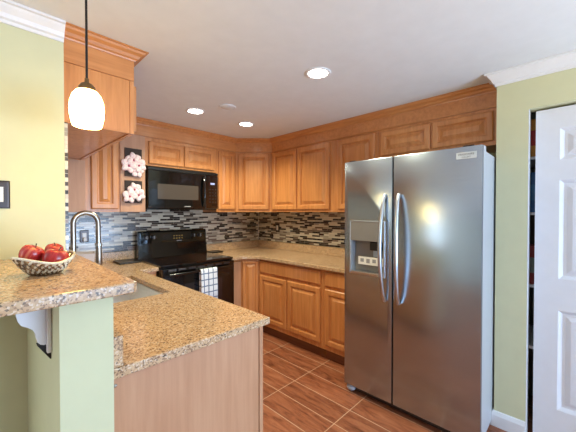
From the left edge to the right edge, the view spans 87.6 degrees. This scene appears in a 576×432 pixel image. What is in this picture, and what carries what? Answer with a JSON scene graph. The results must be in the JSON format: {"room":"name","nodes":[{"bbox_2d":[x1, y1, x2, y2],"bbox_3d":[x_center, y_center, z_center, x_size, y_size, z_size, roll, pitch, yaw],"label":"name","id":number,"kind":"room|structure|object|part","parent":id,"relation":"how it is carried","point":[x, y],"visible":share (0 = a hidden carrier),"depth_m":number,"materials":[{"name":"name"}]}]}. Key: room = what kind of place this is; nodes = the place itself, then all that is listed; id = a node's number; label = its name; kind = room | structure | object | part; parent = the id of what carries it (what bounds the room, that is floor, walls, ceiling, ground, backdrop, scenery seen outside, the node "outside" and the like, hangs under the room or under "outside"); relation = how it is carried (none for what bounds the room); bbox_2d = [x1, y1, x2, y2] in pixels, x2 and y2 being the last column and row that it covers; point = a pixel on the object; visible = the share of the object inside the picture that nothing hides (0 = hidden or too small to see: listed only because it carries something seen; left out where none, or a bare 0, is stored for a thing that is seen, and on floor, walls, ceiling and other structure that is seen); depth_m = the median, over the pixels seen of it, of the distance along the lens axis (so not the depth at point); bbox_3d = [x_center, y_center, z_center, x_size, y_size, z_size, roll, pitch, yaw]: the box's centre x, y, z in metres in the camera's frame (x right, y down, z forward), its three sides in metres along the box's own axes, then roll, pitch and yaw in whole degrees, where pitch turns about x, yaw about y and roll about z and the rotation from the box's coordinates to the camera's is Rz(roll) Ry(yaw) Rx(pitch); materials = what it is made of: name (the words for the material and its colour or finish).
{"room":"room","nodes":[
{"label":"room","id":0,"kind":"room"},
{"bbox_2d":[0,22,65,431],"bbox_3d":[-2.926,0.247,0.740,1.591,2.330,3.612,1,1,44],"label":"wall","id":1,"kind":"structure","parent":0,"point":[32,143],"depth_m":1.37,"materials":[{"name":"green paint"}]},
{"bbox_2d":[0,180,9,207],"bbox_3d":[-1.259,-0.094,1.304,0.011,0.122,0.078,1,1,44],"label":"light switch","id":2,"kind":"object","parent":1,"relation":"attached to","point":[4,185],"visible":1,"depth_m":1.32,"materials":[{"name":"grey metal"}]},
{"bbox_2d":[0,0,65,42],"bbox_3d":[-2.332,-0.869,0.150,0.060,0.081,3.612,1,1,44],"label":"crown molding","id":3,"kind":"structure","parent":1,"relation":"attached to","point":[14,14],"depth_m":1.36,"materials":[{"name":"white paint"}]},
{"bbox_2d":[27,297,113,431],"bbox_3d":[-0.866,0.818,1.155,0.798,1.178,0.133,1,1,44],"label":"wall","id":4,"kind":"structure","parent":0,"point":[72,390],"depth_m":0.88,"materials":[{"name":"green paint"}]},
{"bbox_2d":[16,308,51,358],"bbox_3d":[-0.766,0.334,0.897,0.075,0.204,0.086,1,1,44],"label":"corbel bracket","id":5,"kind":"object","parent":4,"relation":"attached to","point":[40,321],"visible":0.71,"depth_m":0.90,"materials":[{"name":"white paint"}]},
{"bbox_3d":[-0.740,0.321,0.924,0.075,0.178,0.012,1,1,44],"label":"plate","id":6,"kind":"part","parent":5,"relation":"part of","materials":[{"name":"white paint"}]},
{"bbox_2d":[64,122,68,250],"bbox_3d":[-1.659,-0.046,2.034,1.578,0.846,0.013,1,1,44],"label":"tile backsplash","id":7,"kind":"structure","parent":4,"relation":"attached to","point":[65,123],"depth_m":1.48,"materials":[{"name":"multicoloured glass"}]},
{"bbox_2d":[0,254,136,316],"bbox_3d":[-0.927,0.212,1.033,0.864,0.034,0.495,1,1,44],"label":"bar","id":8,"kind":"object","parent":4,"relation":"on","point":[83,279],"visible":0.95,"depth_m":0.86,"materials":[{"name":"stone"}]},
{"bbox_2d":[11,251,75,275],"bbox_3d":[-0.822,0.161,1.018,0.146,0.068,0.175,1,1,44],"label":"woven bowl","id":9,"kind":"object","parent":8,"relation":"on","point":[39,268],"visible":0.92,"depth_m":0.97,"materials":[{"name":"beige wicker"}]},
{"bbox_2d":[18,243,44,264],"bbox_3d":[-0.863,0.128,1.012,0.069,0.071,0.068,0,1,-24],"label":"apple","id":10,"kind":"object","parent":9,"relation":"in","point":[33,252],"visible":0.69,"depth_m":0.99,"materials":[{"name":"red food"}]},
{"bbox_2d":[44,242,63,250],"bbox_3d":[-0.833,0.122,1.070,0.055,0.057,0.054,0,1,31],"label":"apple","id":11,"kind":"object","parent":9,"relation":"in","point":[54,245],"visible":0.49,"depth_m":1.06,"materials":[{"name":"red food"}]},
{"bbox_2d":[42,247,68,266],"bbox_3d":[-0.791,0.144,1.023,0.074,0.076,0.073,0,1,10],"label":"apple","id":12,"kind":"object","parent":9,"relation":"in","point":[50,255],"visible":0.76,"depth_m":1.00,"materials":[{"name":"red food"}]},
{"bbox_2d":[105,239,257,258],"bbox_3d":[-1.387,0.210,3.543,0.100,2.330,2.820,1,1,44],"label":"wall","id":13,"kind":"structure","parent":0,"point":[257,239],"depth_m":3.90,"materials":[{"name":"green paint"}]},
{"bbox_2d":[68,135,144,211],"bbox_3d":[-1.809,-0.408,2.769,0.334,0.743,0.837,1,1,44],"label":"upper cabinet","id":14,"kind":"object","parent":13,"relation":"attached to","point":[96,182],"visible":0.54,"depth_m":2.69,"materials":[{"name":"brown wood"}]},
{"bbox_3d":[-1.876,-0.257,2.488,0.005,0.444,0.334,1,1,44],"label":"panel","id":15,"kind":"part","parent":14,"relation":"part of","materials":[{"name":"brown wood"}]},
{"bbox_3d":[-1.650,-0.409,2.708,0.021,0.690,0.219,1,1,44],"label":"door","id":16,"kind":"part","parent":14,"relation":"part of","materials":[{"name":"brown wood"}]},
{"bbox_3d":[-1.488,-0.409,2.882,0.012,0.739,0.225,1,1,44],"label":"filler panel","id":17,"kind":"part","parent":14,"relation":"part of","materials":[{"name":"brown wood"}]},
{"bbox_2d":[122,180,144,202],"bbox_3d":[-1.470,-0.230,2.866,0.039,0.215,0.210,1,1,44],"label":"picture","id":18,"kind":"object","parent":14,"relation":"attached to","point":[133,193],"visible":1,"depth_m":2.85,"materials":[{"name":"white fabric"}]},
{"bbox_2d":[121,147,145,177],"bbox_3d":[-1.468,-0.507,2.862,0.042,0.274,0.227,1,1,44],"label":"picture","id":19,"kind":"object","parent":14,"relation":"attached to","point":[133,164],"visible":1,"depth_m":2.85,"materials":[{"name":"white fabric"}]},
{"bbox_2d":[69,210,257,252],"bbox_3d":[-1.332,0.144,3.513,0.018,0.428,2.560,1,1,44],"label":"tile backsplash","id":20,"kind":"structure","parent":13,"relation":"attached to","point":[118,229],"depth_m":3.37,"materials":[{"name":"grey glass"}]},
{"bbox_2d":[80,230,88,242],"bbox_3d":[-1.935,0.194,2.860,0.038,0.118,0.072,1,1,44],"label":"wall outlet","id":21,"kind":"object","parent":20,"relation":"attached to","point":[84,234],"visible":1,"depth_m":2.86,"materials":[{"name":"grey metal"}]},
{"bbox_2d":[145,137,215,172],"bbox_3d":[-1.238,-0.647,3.362,0.344,0.280,0.809,1,1,44],"label":"upper cabinet","id":22,"kind":"object","parent":13,"relation":"attached to","point":[160,153],"visible":0.9,"depth_m":3.21,"materials":[{"name":"brown wood"}]},
{"bbox_3d":[-1.254,-0.635,3.113,0.021,0.223,0.367,1,1,44],"label":"door","id":23,"kind":"part","parent":22,"relation":"part of","materials":[{"name":"brown wood"}]},
{"bbox_2d":[145,166,217,209],"bbox_3d":[-1.206,-0.281,3.338,0.408,0.425,0.795,1,1,44],"label":"microwave","id":24,"kind":"object","parent":22,"relation":"attached to","point":[165,188],"visible":0.98,"depth_m":3.18,"materials":[{"name":"black plastic"}]},
{"bbox_3d":[-0.937,-0.270,3.363,0.057,0.336,0.024,1,1,44],"label":"handle","id":25,"kind":"part","parent":24,"relation":"part of","materials":[{"name":"black plastic"}]},
{"bbox_3d":[-0.888,-0.274,3.467,0.032,0.383,0.168,1,1,44],"label":"control panel","id":26,"kind":"part","parent":24,"relation":"part of","materials":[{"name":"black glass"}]},
{"bbox_3d":[-0.991,-0.641,3.385,0.021,0.227,0.370,1,1,44],"label":"door","id":27,"kind":"part","parent":22,"relation":"part of","materials":[{"name":"brown wood"}]},
{"bbox_2d":[203,149,235,211],"bbox_3d":[-0.855,-0.421,3.753,0.334,0.743,0.279,1,1,44],"label":"upper cabinet","id":28,"kind":"object","parent":13,"relation":"attached to","point":[225,160],"visible":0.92,"depth_m":3.63,"materials":[{"name":"brown wood"}]},
{"bbox_3d":[-0.743,-0.425,3.644,0.021,0.691,0.230,1,1,44],"label":"door","id":29,"kind":"part","parent":28,"relation":"part of","materials":[{"name":"brown wood"}]},
{"bbox_2d":[236,153,271,211],"bbox_3d":[-0.432,-0.424,3.978,0.628,0.743,0.628,1,1,44],"label":"upper cabinet","id":30,"kind":"object","parent":13,"relation":"attached to","point":[253,170],"visible":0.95,"depth_m":3.74,"materials":[{"name":"brown wood"}]},
{"bbox_2d":[11,0,575,137],"bbox_3d":[0.018,-0.939,0.091,6.900,0.060,6.800,1,1,44],"label":"ceiling","id":31,"kind":"structure","parent":0,"point":[254,57],"depth_m":1.67,"materials":[{"name":"paint"}]},
{"bbox_2d":[69,0,104,129],"bbox_3d":[-0.771,-0.633,1.149,0.120,0.580,0.120,1,1,44],"label":"pendant light","id":32,"kind":"object","parent":31,"relation":"hanging from","point":[86,106],"visible":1,"depth_m":1.12,"materials":[{"name":"white glass"}]},
{"bbox_3d":[-0.771,-0.714,1.148,0.008,0.375,0.008,1,1,44],"label":"cord","id":33,"kind":"part","parent":32,"relation":"part of","materials":[{"name":"black metal"}]},
{"bbox_3d":[-0.771,-0.412,1.152,0.115,0.137,0.115,1,1,44],"label":"lamp shade","id":34,"kind":"part","parent":32,"relation":"part of","materials":[{"name":"white glass"}]},
{"bbox_2d":[64,22,148,159],"bbox_3d":[-1.397,-0.702,2.030,1.314,0.463,0.385,1,1,44],"label":"upper cabinet","id":35,"kind":"object","parent":31,"relation":"hanging from","point":[111,62],"visible":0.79,"depth_m":1.63,"materials":[{"name":"brown wood"}]},
{"bbox_3d":[-1.001,-0.617,1.589,0.004,0.290,0.301,1,1,44],"label":"panel","id":36,"kind":"part","parent":35,"relation":"part of","materials":[{"name":"brown wood"}]},
{"bbox_3d":[-1.004,-0.468,1.594,0.014,0.005,0.301,1,1,44],"label":"rail","id":37,"kind":"part","parent":35,"relation":"part of","materials":[{"name":"brown wood"}]},
{"bbox_3d":[-1.327,-0.621,2.132,1.233,0.297,0.022,1,1,44],"label":"frame","id":38,"kind":"part","parent":35,"relation":"part of","materials":[{"name":"brown wood"}]},
{"bbox_3d":[-1.373,-0.906,2.005,1.249,0.054,0.385,1,1,44],"label":"crown moulding","id":39,"kind":"part","parent":35,"relation":"part of","materials":[{"name":"brown wood"}]},
{"bbox_3d":[-1.020,-0.619,1.866,0.385,0.258,0.021,1,1,44],"label":"door","id":40,"kind":"part","parent":35,"relation":"part of","materials":[{"name":"brown wood"}]},
{"bbox_2d":[186,108,204,114],"bbox_3d":[-0.831,-0.939,2.700,0.168,0.008,0.168,1,1,44],"label":"recessed light","id":41,"kind":"object","parent":31,"relation":"in","point":[197,111],"visible":1,"depth_m":2.69,"materials":[{"name":"white paint"}]},
{"bbox_2d":[219,104,235,109],"bbox_3d":[-0.523,-0.939,2.597,0.150,0.006,0.150,1,1,44],"label":"ceiling vent cover","id":42,"kind":"object","parent":31,"relation":"in","point":[222,106],"visible":1,"depth_m":2.59,"materials":[{"name":"paint"}]},
{"bbox_2d":[238,122,253,126],"bbox_3d":[-0.434,-0.945,3.098,0.168,0.008,0.168,1,1,44],"label":"recessed light","id":43,"kind":"object","parent":31,"relation":"in","point":[244,124],"visible":1,"depth_m":3.09,"materials":[{"name":"white paint"}]},
{"bbox_2d":[134,83,496,152],"bbox_3d":[-0.144,-0.860,2.576,3.005,0.163,2.252,1,1,44],"label":"soffit","id":44,"kind":"structure","parent":31,"relation":"attached to","point":[484,96],"depth_m":2.94,"materials":[{"name":"brown wood"}]},
{"bbox_2d":[305,67,330,78],"bbox_3d":[0.196,-0.930,1.962,0.168,0.008,0.168,1,1,44],"label":"recessed light","id":45,"kind":"object","parent":31,"relation":"in","point":[315,72],"visible":1,"depth_m":1.95,"materials":[{"name":"white paint"}]},
{"bbox_2d":[266,152,495,247],"bbox_3d":[0.677,0.212,3.437,3.012,2.330,0.100,1,1,44],"label":"wall","id":46,"kind":"structure","parent":0,"point":[493,153],"depth_m":2.94,"materials":[{"name":"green paint"}]},
{"bbox_2d":[258,212,344,247],"bbox_3d":[0.302,0.154,3.721,2.052,0.404,0.010,1,1,44],"label":"tile backsplash","id":47,"kind":"structure","parent":46,"relation":"attached to","point":[311,228],"depth_m":3.80,"materials":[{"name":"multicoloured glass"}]},
{"bbox_2d":[276,223,279,231],"bbox_3d":[-0.146,0.163,4.140,0.075,0.118,0.011,1,1,44],"label":"wall outlet","id":48,"kind":"object","parent":47,"relation":"attached to","point":[277,224],"visible":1,"depth_m":4.13,"materials":[{"name":"grey plastic"}]},
{"bbox_2d":[272,140,333,211],"bbox_3d":[0.236,-0.418,3.536,0.943,0.743,0.334,1,1,44],"label":"upper cabinet","id":49,"kind":"object","parent":46,"relation":"attached to","point":[302,177],"visible":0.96,"depth_m":3.36,"materials":[{"name":"brown wood"}]},
{"bbox_3d":[-0.047,-0.423,3.592,0.407,0.695,0.021,1,1,44],"label":"door","id":50,"kind":"part","parent":49,"relation":"part of","materials":[{"name":"brown wood"}]},
{"bbox_3d":[0.270,-0.419,3.285,0.453,0.695,0.021,1,1,44],"label":"door","id":51,"kind":"part","parent":49,"relation":"part of","materials":[{"name":"brown wood"}]},
{"bbox_2d":[334,131,377,211],"bbox_3d":[0.751,-0.411,3.036,0.488,0.743,0.334,1,1,44],"label":"upper cabinet","id":52,"kind":"object","parent":46,"relation":"attached to","point":[363,146],"visible":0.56,"depth_m":2.98,"materials":[{"name":"brown wood"}]},
{"bbox_2d":[378,107,496,157],"bbox_3d":[1.265,-0.644,2.543,0.928,0.265,0.344,1,1,44],"label":"upper cabinet","id":53,"kind":"object","parent":46,"relation":"attached to","point":[477,127],"visible":0.87,"depth_m":2.37,"materials":[{"name":"brown wood"}]},
{"bbox_3d":[0.997,-0.648,2.578,0.426,0.212,0.021,1,1,44],"label":"door","id":54,"kind":"part","parent":53,"relation":"part of","materials":[{"name":"brown wood"}]},
{"bbox_3d":[1.309,-0.644,2.275,0.416,0.212,0.021,1,1,44],"label":"door","id":55,"kind":"part","parent":53,"relation":"part of","materials":[{"name":"brown wood"}]},
{"bbox_2d":[263,332,532,431],"bbox_3d":[0.018,1.446,0.123,6.900,0.050,6.800,1,1,44],"label":"floor","id":56,"kind":"structure","parent":0,"point":[304,390],"depth_m":2.24,"materials":[{"name":"brown tile"}]},
{"bbox_2d":[135,229,233,303],"bbox_3d":[-1.083,0.765,3.231,0.720,1.204,0.801,1,1,44],"label":"range","id":57,"kind":"object","parent":56,"relation":"on","point":[180,255],"visible":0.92,"depth_m":3.23,"materials":[{"name":"black metal"}]},
{"bbox_3d":[-1.293,0.237,3.428,0.002,0.110,0.761,1,1,44],"label":"control panel","id":58,"kind":"part","parent":57,"relation":"part of","materials":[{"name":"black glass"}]},
{"bbox_2d":[139,252,232,267],"bbox_3d":[-1.113,0.463,3.256,0.627,0.022,0.801,1,1,44],"label":"cooktop","id":59,"kind":"object","parent":57,"relation":"in","point":[183,259],"depth_m":3.16,"materials":[{"name":"black glass"}]},
{"bbox_2d":[161,260,233,303],"bbox_3d":[-0.884,0.818,3.039,0.052,0.658,0.789,1,1,44],"label":"oven","id":60,"kind":"object","parent":57,"relation":"in","point":[226,275],"depth_m":3.05,"materials":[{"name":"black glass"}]},
{"bbox_3d":[-0.846,0.541,2.998,0.060,0.025,0.701,1,1,44],"label":"door handle","id":61,"kind":"part","parent":57,"relation":"part of","materials":[{"name":"black metal"}]},
{"bbox_2d":[199,267,217,297],"bbox_3d":[-0.795,0.696,3.019,0.046,0.344,0.187,1,1,44],"label":"dish towel","id":62,"kind":"object","parent":57,"relation":"hanging from","point":[208,277],"visible":0.91,"depth_m":3.00,"materials":[{"name":"white fabric"}]},
{"bbox_2d":[114,326,262,431],"bbox_3d":[-0.953,0.959,1.815,1.702,0.877,0.684,1,1,44],"label":"base cabinet","id":63,"kind":"object","parent":56,"relation":"on","point":[217,387],"visible":0.39,"depth_m":1.21,"materials":[{"name":"brown wood"}]},
{"bbox_2d":[94,250,269,379],"bbox_3d":[-1.107,0.447,2.080,2.334,0.136,0.865,1,1,44],"label":"countertop","id":64,"kind":"structure","parent":63,"relation":"on","point":[149,331],"depth_m":1.41,"materials":[{"name":"stone"}]},
{"bbox_2d":[76,251,94,261],"bbox_3d":[-1.745,0.392,2.500,0.236,0.165,0.192,0,1,-32],"label":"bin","id":65,"kind":"object","parent":64,"relation":"on","point":[90,255],"visible":0.3,"depth_m":2.47,"materials":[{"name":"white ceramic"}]},
{"bbox_2d":[70,210,101,264],"bbox_3d":[-1.275,0.224,1.868,0.184,0.518,0.122,0,1,-13],"label":"faucet","id":66,"kind":"object","parent":64,"relation":"on","point":[98,244],"visible":0.78,"depth_m":1.89,"materials":[{"name":"silver metal"}]},
{"bbox_2d":[113,258,141,264],"bbox_3d":[-1.623,0.459,3.032,0.215,0.017,0.203,1,1,44],"label":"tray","id":67,"kind":"object","parent":64,"relation":"on","point":[124,261],"visible":1,"depth_m":3.00,"materials":[{"name":"plastic"}]},
{"bbox_2d":[113,282,162,302],"bbox_3d":[-1.135,0.608,2.030,0.755,0.184,0.420,1,1,44],"label":"sink","id":68,"kind":"object","parent":64,"relation":"in","point":[142,290],"visible":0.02,"depth_m":2.28,"materials":[{"name":"silver metal"}]},
{"bbox_3d":[-0.135,0.963,1.453,0.020,0.876,0.023,1,1,44],"label":"frame","id":69,"kind":"part","parent":63,"relation":"part of","materials":[{"name":"brown wood"}]},
{"bbox_2d":[234,260,240,306],"bbox_3d":[-0.804,0.935,3.641,0.608,0.877,0.154,1,1,44],"label":"base cabinet","id":70,"kind":"object","parent":56,"relation":"on","point":[237,263],"visible":0.15,"depth_m":3.44,"materials":[{"name":"brown wood"}]},
{"bbox_2d":[241,259,259,312],"bbox_3d":[-0.445,0.931,3.931,0.719,0.877,0.759,1,1,44],"label":"base cabinet","id":71,"kind":"object","parent":56,"relation":"on","point":[250,268],"visible":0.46,"depth_m":3.50,"materials":[{"name":"brown wood"}]},
{"bbox_2d":[260,259,325,357],"bbox_3d":[0.201,0.938,3.410,0.933,0.877,0.609,1,1,44],"label":"base cabinet","id":72,"kind":"object","parent":56,"relation":"on","point":[292,296],"visible":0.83,"depth_m":3.14,"materials":[{"name":"brown wood"}]},
{"bbox_3d":[-0.173,0.952,3.363,0.437,0.532,0.021,1,1,44],"label":"door","id":73,"kind":"part","parent":72,"relation":"part of","materials":[{"name":"brown wood"}]},
{"bbox_2d":[206,240,344,272],"bbox_3d":[-0.018,0.431,3.401,2.060,0.132,0.915,1,1,44],"label":"countertop","id":74,"kind":"structure","parent":72,"relation":"on","point":[311,256],"depth_m":3.60,"materials":[{"name":"stone"}]},
{"bbox_2d":[207,250,222,252],"bbox_3d":[-0.923,0.449,3.772,0.130,0.017,0.170,1,1,44],"label":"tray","id":75,"kind":"object","parent":74,"relation":"on","point":[213,251],"visible":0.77,"depth_m":3.76,"materials":[{"name":"plastic"}]},
{"bbox_3d":[-0.009,0.591,3.200,0.893,0.134,0.020,1,1,44],"label":"drawer","id":76,"kind":"part","parent":72,"relation":"part of","materials":[{"name":"brown wood"}]},
{"bbox_3d":[0.153,0.956,3.048,0.442,0.532,0.021,1,1,44],"label":"door","id":77,"kind":"part","parent":72,"relation":"part of","materials":[{"name":"brown wood"}]},
{"bbox_2d":[324,270,344,365],"bbox_3d":[0.683,0.944,2.943,0.407,0.877,0.609,1,1,44],"label":"base cabinet","id":78,"kind":"object","parent":56,"relation":"on","point":[334,282],"visible":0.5,"depth_m":2.78,"materials":[{"name":"brown wood"}]},
{"bbox_3d":[0.482,0.597,2.725,0.361,0.134,0.020,1,1,44],"label":"drawer","id":79,"kind":"part","parent":78,"relation":"part of","materials":[{"name":"brown wood"}]},
{"bbox_3d":[0.481,0.960,2.729,0.361,0.532,0.021,1,1,44],"label":"door","id":80,"kind":"part","parent":78,"relation":"part of","materials":[{"name":"brown wood"}]},
{"bbox_2d":[344,144,495,431],"bbox_3d":[1.035,0.479,2.316,0.936,1.824,0.895,1,1,44],"label":"refrigerator","id":81,"kind":"object","parent":56,"relation":"on","point":[420,228],"visible":0.99,"depth_m":1.97,"materials":[{"name":"grey metal"}]},
{"bbox_3d":[0.610,0.453,2.268,0.393,1.746,0.065,1,1,44],"label":"freezer door","id":82,"kind":"part","parent":81,"relation":"part of","materials":[{"name":"silver metal"}]},
{"bbox_3d":[0.662,0.227,2.109,0.084,0.766,0.029,0,1,-31],"label":"door handle","id":83,"kind":"part","parent":81,"relation":"part of","materials":[{"name":"metal"}]},
{"bbox_3d":[0.740,0.228,2.033,0.030,0.766,0.082,1,1,44],"label":"door handle","id":84,"kind":"part","parent":81,"relation":"part of","materials":[{"name":"metal"}]},
{"bbox_3d":[0.948,0.458,1.940,0.532,1.746,0.065,1,1,44],"label":"fridge door","id":85,"kind":"part","parent":81,"relation":"part of","materials":[{"name":"silver metal"}]},
{"bbox_2d":[528,112,535,395],"bbox_3d":[1.966,0.296,1.916,0.900,2.198,0.478,1,1,44],"label":"pantry shelves","id":86,"kind":"object","parent":56,"relation":"on","point":[533,114],"visible":0.02,"depth_m":2.31,"materials":[{"name":"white paint"}]},
{"bbox_3d":[1.961,0.856,1.919,0.900,0.018,0.465,1,1,44],"label":"shelf","id":87,"kind":"part","parent":86,"relation":"part of","materials":[{"name":"white paint"}]},
{"bbox_2d":[529,244,534,283],"bbox_3d":[1.649,0.320,2.028,0.230,0.249,0.172,1,1,44],"label":"food box","id":88,"kind":"object","parent":86,"relation":"on","point":[532,246],"visible":0.19,"depth_m":1.96,"materials":[{"name":"red cardboard"}]},
{"bbox_3d":[1.590,0.321,1.967,0.210,0.100,0.001,1,1,44],"label":"printed panel","id":89,"kind":"part","parent":88,"relation":"part of","materials":[{"name":"grey cardboard"}]},
{"bbox_2d":[530,172,534,211],"bbox_3d":[1.649,-0.155,2.022,0.230,0.259,0.172,1,1,44],"label":"food box","id":90,"kind":"object","parent":86,"relation":"on","point":[532,181],"visible":0.16,"depth_m":1.96,"materials":[{"name":"blue cardboard"}]},
{"bbox_3d":[1.590,-0.154,1.961,0.210,0.104,0.001,1,1,44],"label":"printed panel","id":91,"kind":"part","parent":90,"relation":"part of","materials":[{"name":"blue cardboard"}]},
{"bbox_2d":[531,119,535,156],"bbox_3d":[1.649,-0.507,2.018,0.230,0.244,0.172,1,1,44],"label":"food box","id":92,"kind":"object","parent":86,"relation":"on","point":[533,121],"visible":0.16,"depth_m":1.95,"materials":[{"name":"orange cardboard"}]},
{"bbox_3d":[1.590,-0.506,1.956,0.210,0.098,0.001,1,1,44],"label":"printed panel","id":93,"kind":"part","parent":92,"relation":"part of","materials":[{"name":"red cardboard"}]},
{"bbox_3d":[1.961,-0.374,1.903,0.900,0.018,0.465,1,1,44],"label":"shelf","id":94,"kind":"part","parent":86,"relation":"part of","materials":[{"name":"white paint"}]},
{"bbox_2d":[494,68,575,420],"bbox_3d":[2.264,0.237,1.482,1.988,2.330,0.500,1,1,44],"label":"wall","id":95,"kind":"structure","parent":0,"point":[557,89],"depth_m":1.92,"materials":[{"name":"green paint"}]},
{"bbox_2d":[490,407,524,431],"bbox_3d":[1.459,1.345,1.986,0.182,0.101,0.117,1,1,44],"label":"baseboard","id":96,"kind":"structure","parent":95,"relation":"attached to","point":[505,422],"depth_m":1.95,"materials":[{"name":"white paint"}]},
{"bbox_2d":[525,109,530,431],"bbox_3d":[1.531,0.366,1.914,0.003,2.059,0.100,1,1,44],"label":"door frame","id":97,"kind":"structure","parent":95,"relation":"attached to","point":[529,133],"depth_m":1.90,"materials":[{"name":"white paint"}]},
{"bbox_2d":[484,49,575,89],"bbox_3d":[2.186,-0.885,1.430,2.048,0.081,0.460,1,1,44],"label":"crown molding","id":98,"kind":"structure","parent":95,"relation":"attached to","point":[566,60],"depth_m":1.82,"materials":[{"name":"white paint"}]},
{"bbox_2d":[533,104,575,431],"bbox_3d":[1.785,0.366,1.676,0.634,2.028,0.034,1,1,44],"label":"door","id":99,"kind":"structure","parent":95,"relation":"in","point":[554,356],"depth_m":1.81,"materials":[{"name":"white paint"}]}
]}

